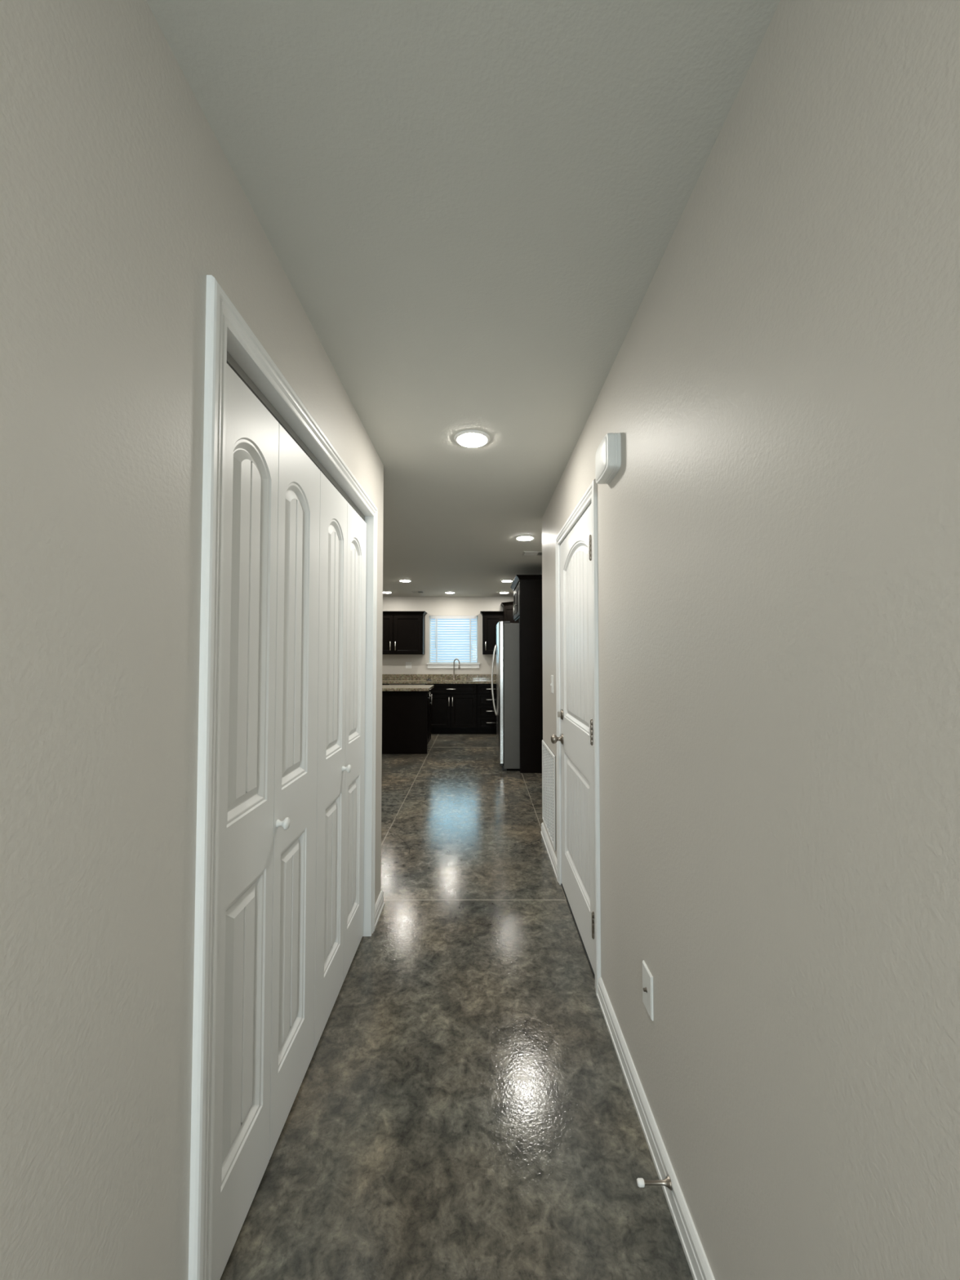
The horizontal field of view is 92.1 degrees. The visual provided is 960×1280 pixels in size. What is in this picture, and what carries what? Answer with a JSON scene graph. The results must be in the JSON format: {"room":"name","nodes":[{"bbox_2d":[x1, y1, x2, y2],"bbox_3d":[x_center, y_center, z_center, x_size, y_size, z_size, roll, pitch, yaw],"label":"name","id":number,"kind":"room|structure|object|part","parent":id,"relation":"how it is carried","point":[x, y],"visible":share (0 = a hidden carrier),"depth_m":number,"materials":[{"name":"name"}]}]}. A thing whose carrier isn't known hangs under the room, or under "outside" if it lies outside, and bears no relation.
{"room":"home hallway","nodes":[
{"label":"home hallway","id":0,"kind":"room"},
{"bbox_2d":[0,0,383,1279],"bbox_3d":[-0.599,0.160,-0.017,0.115,2.440,5.176,0,-2,0],"label":"wall","id":1,"kind":"structure","parent":0,"point":[120,197],"depth_m":0.67,"materials":[{"name":"paint"}]},
{"bbox_2d":[211,363,319,1279],"bbox_3d":[-0.566,0.396,1.282,0.064,2.018,0.669,0,-2,0],"label":"door","id":2,"kind":"structure","parent":1,"relation":"in","point":[265,1002],"depth_m":1.23,"materials":[{"name":"white wood"}]},
{"bbox_3d":[-0.551,0.514,1.297,0.034,0.033,0.033,0,-2,0],"label":"knob","id":3,"kind":"part","parent":2,"relation":"part of","materials":[{"name":"white plastic"}]},
{"bbox_2d":[188,275,377,1279],"bbox_3d":[-0.591,0.364,1.619,0.132,2.130,1.470,0,-2,0],"label":"door frame","id":4,"kind":"structure","parent":1,"relation":"attached to","point":[226,330],"depth_m":0.92,"materials":[{"name":"white wood"}]},
{"bbox_2d":[226,351,364,520],"bbox_3d":[-0.590,-0.629,1.649,0.028,0.021,1.342,0,-2,0],"label":"door track","id":5,"kind":"object","parent":1,"relation":"attached to","point":[231,362],"visible":0.29,"depth_m":1.36,"materials":[{"name":"silver metal"}]},
{"bbox_2d":[314,471,366,1051],"bbox_3d":[-0.566,0.416,1.954,0.064,2.018,0.669,0,-2,0],"label":"door","id":6,"kind":"structure","parent":1,"relation":"in","point":[340,774],"depth_m":1.88,"materials":[{"name":"white wood"}]},
{"bbox_3d":[-0.551,0.533,1.917,0.034,0.033,0.033,0,-2,0],"label":"knob","id":7,"kind":"part","parent":6,"relation":"part of","materials":[{"name":"white plastic"}]},
{"bbox_2d":[382,596,513,674],"bbox_3d":[-1.761,0.418,8.610,5.690,2.440,0.140,0,-2,0],"label":"wall","id":8,"kind":"structure","parent":0,"point":[433,606],"depth_m":8.57,"materials":[{"name":"paint"}]},
{"bbox_2d":[382,611,426,654],"bbox_3d":[-1.516,-0.122,8.370,1.084,0.766,0.372,0,-2,0],"label":"upper cabinet","id":9,"kind":"object","parent":8,"relation":"attached to","point":[403,632],"visible":0.79,"depth_m":8.23,"materials":[{"name":"brown wood"}]},
{"bbox_3d":[-1.777,-0.098,8.235,0.447,0.680,0.020,0,-2,0],"label":"door","id":10,"kind":"part","parent":9,"relation":"part of","materials":[{"name":"brown wood"}]},
{"bbox_3d":[-1.516,-0.477,8.381,1.084,0.056,0.372,0,-2,0],"label":"crown","id":11,"kind":"part","parent":9,"relation":"part of","materials":[{"name":"brown wood"}]},
{"bbox_3d":[-1.283,-0.098,8.236,0.485,0.680,0.020,0,-2,0],"label":"door","id":12,"kind":"part","parent":9,"relation":"part of","materials":[{"name":"brown wood"}]},
{"bbox_2d":[405,662,411,668],"bbox_3d":[-1.316,0.464,8.535,0.112,0.118,0.008,0,-2,0],"label":"wall outlet","id":13,"kind":"object","parent":8,"relation":"attached to","point":[408,664],"visible":1,"depth_m":8.53,"materials":[{"name":"white plastic"}]},
{"bbox_2d":[382,674,496,679],"bbox_3d":[-0.695,0.647,7.470,3.560,0.095,2.133,0,-2,0],"label":"backsplash","id":14,"kind":"structure","parent":8,"relation":"attached to","point":[384,676],"depth_m":8.51,"materials":[{"name":"stone"}]},
{"bbox_2d":[426,615,479,668],"bbox_3d":[-0.489,0.035,8.590,0.984,0.976,0.145,0,-2,0],"label":"window","id":15,"kind":"structure","parent":8,"relation":"in","point":[430,665],"depth_m":8.52,"materials":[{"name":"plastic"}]},
{"bbox_2d":[430,615,476,662],"bbox_3d":[-0.489,-0.013,8.571,0.854,0.869,0.051,0,-2,0],"label":"window blind","id":16,"kind":"object","parent":15,"relation":"attached to","point":[436,617],"visible":1,"depth_m":8.57,"materials":[{"name":"plastic"}]},
{"bbox_3d":[-0.489,0.415,8.563,0.848,0.014,0.036,0,-2,0],"label":"rail","id":17,"kind":"part","parent":16,"relation":"part of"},
{"bbox_3d":[-0.489,0.439,8.548,0.984,0.022,0.085,0,-2,0],"label":"sill","id":18,"kind":"part","parent":15,"relation":"part of","materials":[{"name":"white wood"}]},
{"bbox_2d":[480,611,503,654],"bbox_3d":[0.213,-0.122,8.372,0.417,0.766,0.372,0,-2,0],"label":"upper cabinet","id":19,"kind":"object","parent":8,"relation":"attached to","point":[490,619],"visible":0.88,"depth_m":8.23,"materials":[{"name":"brown wood"}]},
{"bbox_3d":[0.213,-0.477,8.382,0.417,0.056,0.372,0,-2,0],"label":"crown","id":20,"kind":"part","parent":19,"relation":"part of","materials":[{"name":"brown wood"}]},
{"bbox_3d":[0.234,-0.098,8.237,0.331,0.680,0.020,0,-2,0],"label":"door","id":21,"kind":"part","parent":19,"relation":"part of","materials":[{"name":"brown wood"}]},
{"bbox_2d":[500,601,519,622],"bbox_3d":[0.732,-0.204,8.208,0.699,0.921,0.699,0,-2,0],"label":"upper cabinet","id":22,"kind":"object","parent":8,"relation":"attached to","point":[508,607],"visible":0.18,"depth_m":8.14,"materials":[{"name":"brown wood"}]},
{"bbox_3d":[0.732,-0.637,8.221,0.699,0.056,0.699,0,-2,0],"label":"crown","id":23,"kind":"part","parent":22,"relation":"part of","materials":[{"name":"brown wood"}]},
{"bbox_3d":[0.582,-0.181,8.057,0.427,0.835,0.020,-2,-2,45],"label":"door","id":24,"kind":"part","parent":22,"relation":"part of","materials":[{"name":"brown wood"}]},
{"bbox_2d":[220,733,693,1279],"bbox_3d":[-1.402,1.529,2.939,6.600,0.120,11.370,0,-2,0],"label":"floor","id":25,"kind":"structure","parent":0,"point":[463,1108],"depth_m":1.45,"materials":[{"name":"stone"}]},
{"bbox_2d":[382,689,431,754],"bbox_3d":[-1.349,1.145,6.669,1.304,0.870,0.558,0,-2,0],"label":"kitchen island","id":26,"kind":"object","parent":25,"relation":"on","point":[406,715],"visible":0.59,"depth_m":6.39,"materials":[{"name":"brown wood"}]},
{"bbox_2d":[382,684,434,691],"bbox_3d":[-1.360,0.688,6.646,1.330,0.040,0.670,0,-2,0],"label":"island countertop","id":27,"kind":"structure","parent":26,"relation":"on","point":[384,687],"depth_m":6.40,"materials":[{"name":"stone"}]},
{"bbox_3d":[-0.741,1.092,6.551,0.020,0.740,0.242,0,-2,0],"label":"door","id":28,"kind":"part","parent":26,"relation":"part of","materials":[{"name":"brown wood"}]},
{"bbox_3d":[-0.741,1.100,6.807,0.020,0.740,0.245,0,-2,0],"label":"door","id":29,"kind":"part","parent":26,"relation":"part of","materials":[{"name":"brown wood"}]},
{"bbox_2d":[389,684,425,684],"bbox_3d":[-1.249,1.192,8.186,0.609,0.868,0.622,0,-2,0],"label":"dishwasher","id":30,"kind":"object","parent":25,"relation":"on","point":[389,684],"visible":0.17,"depth_m":7.92,"materials":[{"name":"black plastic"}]},
{"bbox_2d":[425,684,477,733],"bbox_3d":[-0.493,1.190,8.200,0.899,0.872,0.632,0,-2,0],"label":"base cabinet","id":31,"kind":"object","parent":25,"relation":"on","point":[454,707],"visible":0.7,"depth_m":7.93,"materials":[{"name":"brown wood"}]},
{"bbox_3d":[-0.714,1.221,7.926,0.418,0.565,0.020,0,-2,0],"label":"door","id":32,"kind":"part","parent":31,"relation":"part of","materials":[{"name":"brown wood"}]},
{"bbox_3d":[-0.494,0.841,7.938,0.857,0.155,0.020,0,-2,0],"label":"drawer","id":33,"kind":"part","parent":31,"relation":"part of","materials":[{"name":"brown wood"}]},
{"bbox_3d":[-0.279,1.221,7.927,0.427,0.565,0.020,0,-2,0],"label":"door","id":34,"kind":"part","parent":31,"relation":"part of","materials":[{"name":"brown wood"}]},
{"bbox_2d":[477,684,496,733],"bbox_3d":[0.186,1.191,8.199,0.460,0.870,0.630,0,-2,0],"label":"base cabinet","id":35,"kind":"object","parent":25,"relation":"on","point":[486,717],"visible":0.69,"depth_m":7.92,"materials":[{"name":"brown wood"}]},
{"bbox_3d":[0.185,1.412,7.921,0.422,0.183,0.020,0,-2,0],"label":"drawer","id":36,"kind":"part","parent":35,"relation":"part of","materials":[{"name":"brown wood"}]},
{"bbox_3d":[0.185,1.215,7.927,0.422,0.182,0.020,0,-2,0],"label":"drawer","id":37,"kind":"part","parent":35,"relation":"part of","materials":[{"name":"brown wood"}]},
{"bbox_3d":[0.185,1.019,7.933,0.422,0.182,0.020,0,-2,0],"label":"drawer","id":38,"kind":"part","parent":35,"relation":"part of","materials":[{"name":"brown wood"}]},
{"bbox_3d":[0.185,0.839,7.939,0.422,0.151,0.020,0,-2,0],"label":"drawer","id":39,"kind":"part","parent":35,"relation":"part of","materials":[{"name":"brown wood"}]},
{"bbox_2d":[490,621,519,770],"bbox_3d":[0.579,0.671,5.905,0.873,1.763,0.885,0,-2,0],"label":"refrigerator","id":40,"kind":"object","parent":25,"relation":"on","point":[507,712],"visible":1,"depth_m":5.47,"materials":[{"name":"silver metal"}]},
{"bbox_3d":[0.183,0.510,5.921,0.081,0.908,0.023,0,-2,0],"label":"handle","id":41,"kind":"part","parent":40,"relation":"part of","materials":[{"name":"silver metal"}]},
{"bbox_3d":[0.245,0.638,6.155,0.058,1.677,0.383,0,-2,0],"label":"door","id":42,"kind":"part","parent":40,"relation":"part of","materials":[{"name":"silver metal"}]},
{"bbox_3d":[0.245,0.625,5.712,0.058,1.677,0.492,0,-2,0],"label":"door","id":43,"kind":"part","parent":40,"relation":"part of","materials":[{"name":"silver metal"}]},
{"bbox_2d":[519,580,542,773],"bbox_3d":[0.775,0.420,5.407,0.623,2.245,0.023,0,-2,0],"label":"end panel","id":44,"kind":"object","parent":25,"relation":"on","point":[531,655],"visible":0.44,"depth_m":5.40,"materials":[{"name":"brown wood"}]},
{"bbox_2d":[560,883,595,979],"bbox_3d":[0.536,1.447,2.348,0.101,0.008,0.840,0,-2,0],"label":"threshold","id":45,"kind":"object","parent":25,"relation":"on","point":[584,949],"visible":0.21,"depth_m":2.27,"materials":[{"name":"wood"}]},
{"bbox_2d":[146,0,780,596],"bbox_3d":[-1.402,-1.030,3.016,6.600,0.120,11.370,0,-2,0],"label":"ceiling","id":46,"kind":"structure","parent":0,"point":[472,208],"depth_m":1.06,"materials":[{"name":"paint"}]},
{"bbox_2d":[399,579,411,582],"bbox_3d":[-1.082,-0.853,6.688,0.180,0.013,0.180,0,-2,0],"label":"recessed light","id":47,"kind":"object","parent":46,"relation":"in","point":[402,580],"visible":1,"depth_m":6.64,"materials":[{"name":"white plastic"}]},
{"bbox_2d":[411,591,424,592],"bbox_3d":[-1.060,-0.818,7.907,0.204,0.011,0.180,0,-2,0],"label":"ceiling vent","id":48,"kind":"object","parent":46,"relation":"in","point":[411,591],"visible":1,"depth_m":7.86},
{"bbox_2d":[453,430,490,447],"bbox_3d":[-0.039,-0.986,2.281,0.180,0.013,0.180,0,-2,0],"label":"recessed light","id":49,"kind":"object","parent":46,"relation":"in","point":[467,438],"visible":1,"depth_m":2.26,"materials":[{"name":"white plastic"}]},
{"bbox_2d":[457,433,486,447],"bbox_3d":[-0.039,-0.981,2.280,0.146,0.004,0.146,0,-2,0],"label":"diffuser","id":50,"kind":"object","parent":49,"relation":"attached to","point":[467,440],"depth_m":2.27,"materials":[{"name":"white plastic"}]},
{"bbox_2d":[500,579,513,582],"bbox_3d":[0.390,-0.853,6.709,0.180,0.013,0.180,0,-2,0],"label":"recessed light","id":51,"kind":"object","parent":46,"relation":"in","point":[503,580],"visible":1,"depth_m":6.66,"materials":[{"name":"white plastic"}]},
{"bbox_2d":[515,534,534,540],"bbox_3d":[0.409,-0.927,4.220,0.180,0.013,0.180,0,-2,0],"label":"recessed light","id":52,"kind":"object","parent":46,"relation":"in","point":[525,537],"visible":1,"depth_m":4.18,"materials":[{"name":"white plastic"}]},
{"bbox_2d":[516,536,533,540],"bbox_3d":[0.409,-0.923,4.220,0.146,0.004,0.146,0,-2,0],"label":"diffuser","id":53,"kind":"object","parent":52,"relation":"attached to","point":[520,538],"depth_m":4.20,"materials":[{"name":"white plastic"}]},
{"bbox_2d":[522,551,542,555],"bbox_3d":[0.604,-0.909,4.870,0.309,0.011,0.180,0,-2,0],"label":"ceiling vent","id":54,"kind":"object","parent":46,"relation":"in","point":[525,553],"visible":0.59,"depth_m":4.86,"materials":[{"name":"white metal"}]},
{"bbox_2d":[542,0,959,1279],"bbox_3d":[0.545,0.175,0.495,0.115,2.440,6.200,0,-2,0],"label":"wall","id":55,"kind":"structure","parent":0,"point":[779,518],"depth_m":0.71,"materials":[{"name":"paint"}]},
{"bbox_2d":[540,822,556,878],"bbox_3d":[0.778,1.462,4.084,0.618,0.083,2.510,0,-2,0],"label":"baseboard","id":56,"kind":"structure","parent":55,"relation":"attached to","point":[548,846],"depth_m":3.17,"materials":[{"name":"white wood"}]},
{"bbox_2d":[542,739,555,850],"bbox_3d":[0.480,1.057,3.258,0.011,0.602,0.575,0,-2,0],"label":"air vent","id":57,"kind":"object","parent":55,"relation":"in","point":[548,760],"visible":1,"depth_m":3.21,"materials":[{"name":"white metal"}]},
{"bbox_2d":[550,675,553,693],"bbox_3d":[0.478,0.295,3.100,0.016,0.118,0.070,0,-2,0],"label":"light switch","id":58,"kind":"object","parent":55,"relation":"attached to","point":[552,676],"visible":1,"depth_m":3.08,"materials":[{"name":"white plastic"}]},
{"bbox_2d":[551,503,595,974],"bbox_3d":[0.471,0.423,2.378,0.105,2.028,0.840,0,-2,0],"label":"door","id":59,"kind":"structure","parent":55,"relation":"in","point":[575,713],"depth_m":2.32,"materials":[{"name":"white wood"}]},
{"bbox_3d":[0.453,0.584,2.733,0.070,0.064,0.064,0,-2,0],"label":"knob","id":60,"kind":"part","parent":59,"relation":"part of","materials":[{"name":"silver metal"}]},
{"bbox_2d":[555,479,600,995],"bbox_3d":[0.536,0.398,2.376,0.132,2.107,0.968,0,-2,0],"label":"door frame","id":61,"kind":"structure","parent":55,"relation":"attached to","point":[590,496],"depth_m":1.92,"materials":[{"name":"white wood"}]},
{"bbox_2d":[595,432,621,484],"bbox_3d":[0.461,-0.658,1.688,0.052,0.138,0.178,0,-2,0],"label":"door chime","id":62,"kind":"object","parent":55,"relation":"attached to","point":[608,454],"visible":1,"depth_m":1.62,"materials":[{"name":"white plastic"}]},
{"bbox_2d":[642,960,653,1021],"bbox_3d":[0.480,1.011,1.338,0.014,0.120,0.072,0,-2,0],"label":"cable jack","id":63,"kind":"object","parent":55,"relation":"attached to","point":[647,978],"visible":1,"depth_m":1.33,"materials":[{"name":"white plastic"}]},
{"bbox_2d":[636,1174,671,1191],"bbox_3d":[0.434,1.355,1.156,0.082,0.026,0.026,0,-2,0],"label":"door stop","id":64,"kind":"object","parent":55,"relation":"attached to","point":[642,1183],"visible":1,"depth_m":1.15,"materials":[{"name":"silver metal"}]},
{"bbox_2d":[596,976,715,1279],"bbox_3d":[0.480,1.328,-0.385,0.016,0.083,4.510,0,-2,0],"label":"baseboard","id":65,"kind":"structure","parent":55,"relation":"attached to","point":[698,1263],"depth_m":1.24,"materials":[{"name":"white wood"}]},
{"bbox_3d":[-2.630,0.235,2.511,3.944,2.440,0.115,0,-2,0],"label":"wall","id":66,"kind":"structure","parent":0,"visible":0},
{"bbox_2d":[374,890,384,928],"bbox_3d":[-2.564,1.412,2.436,4.075,0.083,0.227,0,-2,0],"label":"baseboard","id":67,"kind":"structure","parent":66,"relation":"attached to","point":[380,904],"depth_m":2.43,"materials":[{"name":"white wood"}]},
{"bbox_3d":[1.136,0.344,6.118,0.100,2.440,5.050,0,-2,0],"label":"wall","id":68,"kind":"structure","parent":0,"visible":0},
{"bbox_2d":[510,574,542,621],"bbox_3d":[0.753,-0.509,5.886,0.665,0.471,1.014,0,-2,0],"label":"upper cabinet","id":69,"kind":"object","parent":68,"relation":"attached to","point":[515,585],"visible":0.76,"depth_m":5.76,"materials":[{"name":"brown wood"}]},
{"bbox_3d":[0.446,-0.394,5.875,0.034,0.155,0.012,0,-2,0],"label":"handle","id":70,"kind":"part","parent":69,"relation":"part of","materials":[{"name":"silver metal"}]},
{"bbox_3d":[0.473,-0.473,6.154,0.020,0.385,0.453,0,-2,0],"label":"door","id":71,"kind":"part","parent":69,"relation":"part of","materials":[{"name":"brown wood"}]},
{"bbox_3d":[0.473,-0.487,5.689,0.020,0.385,0.452,0,-2,0],"label":"door","id":72,"kind":"part","parent":69,"relation":"part of","materials":[{"name":"brown wood"}]},
{"bbox_3d":[0.753,-0.717,5.893,0.665,0.056,1.014,0,-2,0],"label":"crown","id":73,"kind":"part","parent":69,"relation":"part of","materials":[{"name":"brown wood"}]},
{"bbox_3d":[-2.007,1.191,8.198,0.898,0.870,0.630,0,-2,0],"label":"base cabinet","id":74,"kind":"object","parent":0,"visible":0},
{"bbox_2d":[382,674,496,684],"bbox_3d":[-0.695,0.667,7.469,3.560,0.135,2.133,0,-2,0],"label":"countertop","id":75,"kind":"structure","parent":74,"relation":"on","point":[386,678],"depth_m":8.47,"materials":[{"name":"stone"}]},
{"bbox_2d":[452,658,460,679],"bbox_3d":[-0.423,0.531,8.418,0.171,0.384,0.071,-1,-2,31],"label":"faucet","id":76,"kind":"object","parent":75,"relation":"on","point":[459,668],"visible":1,"depth_m":8.42,"materials":[{"name":"silver metal"}]},
{"bbox_3d":[-0.424,0.480,8.407,0.145,0.284,0.021,-1,-2,37],"label":"spout","id":77,"kind":"part","parent":76,"relation":"part of","materials":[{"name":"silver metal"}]}
]}

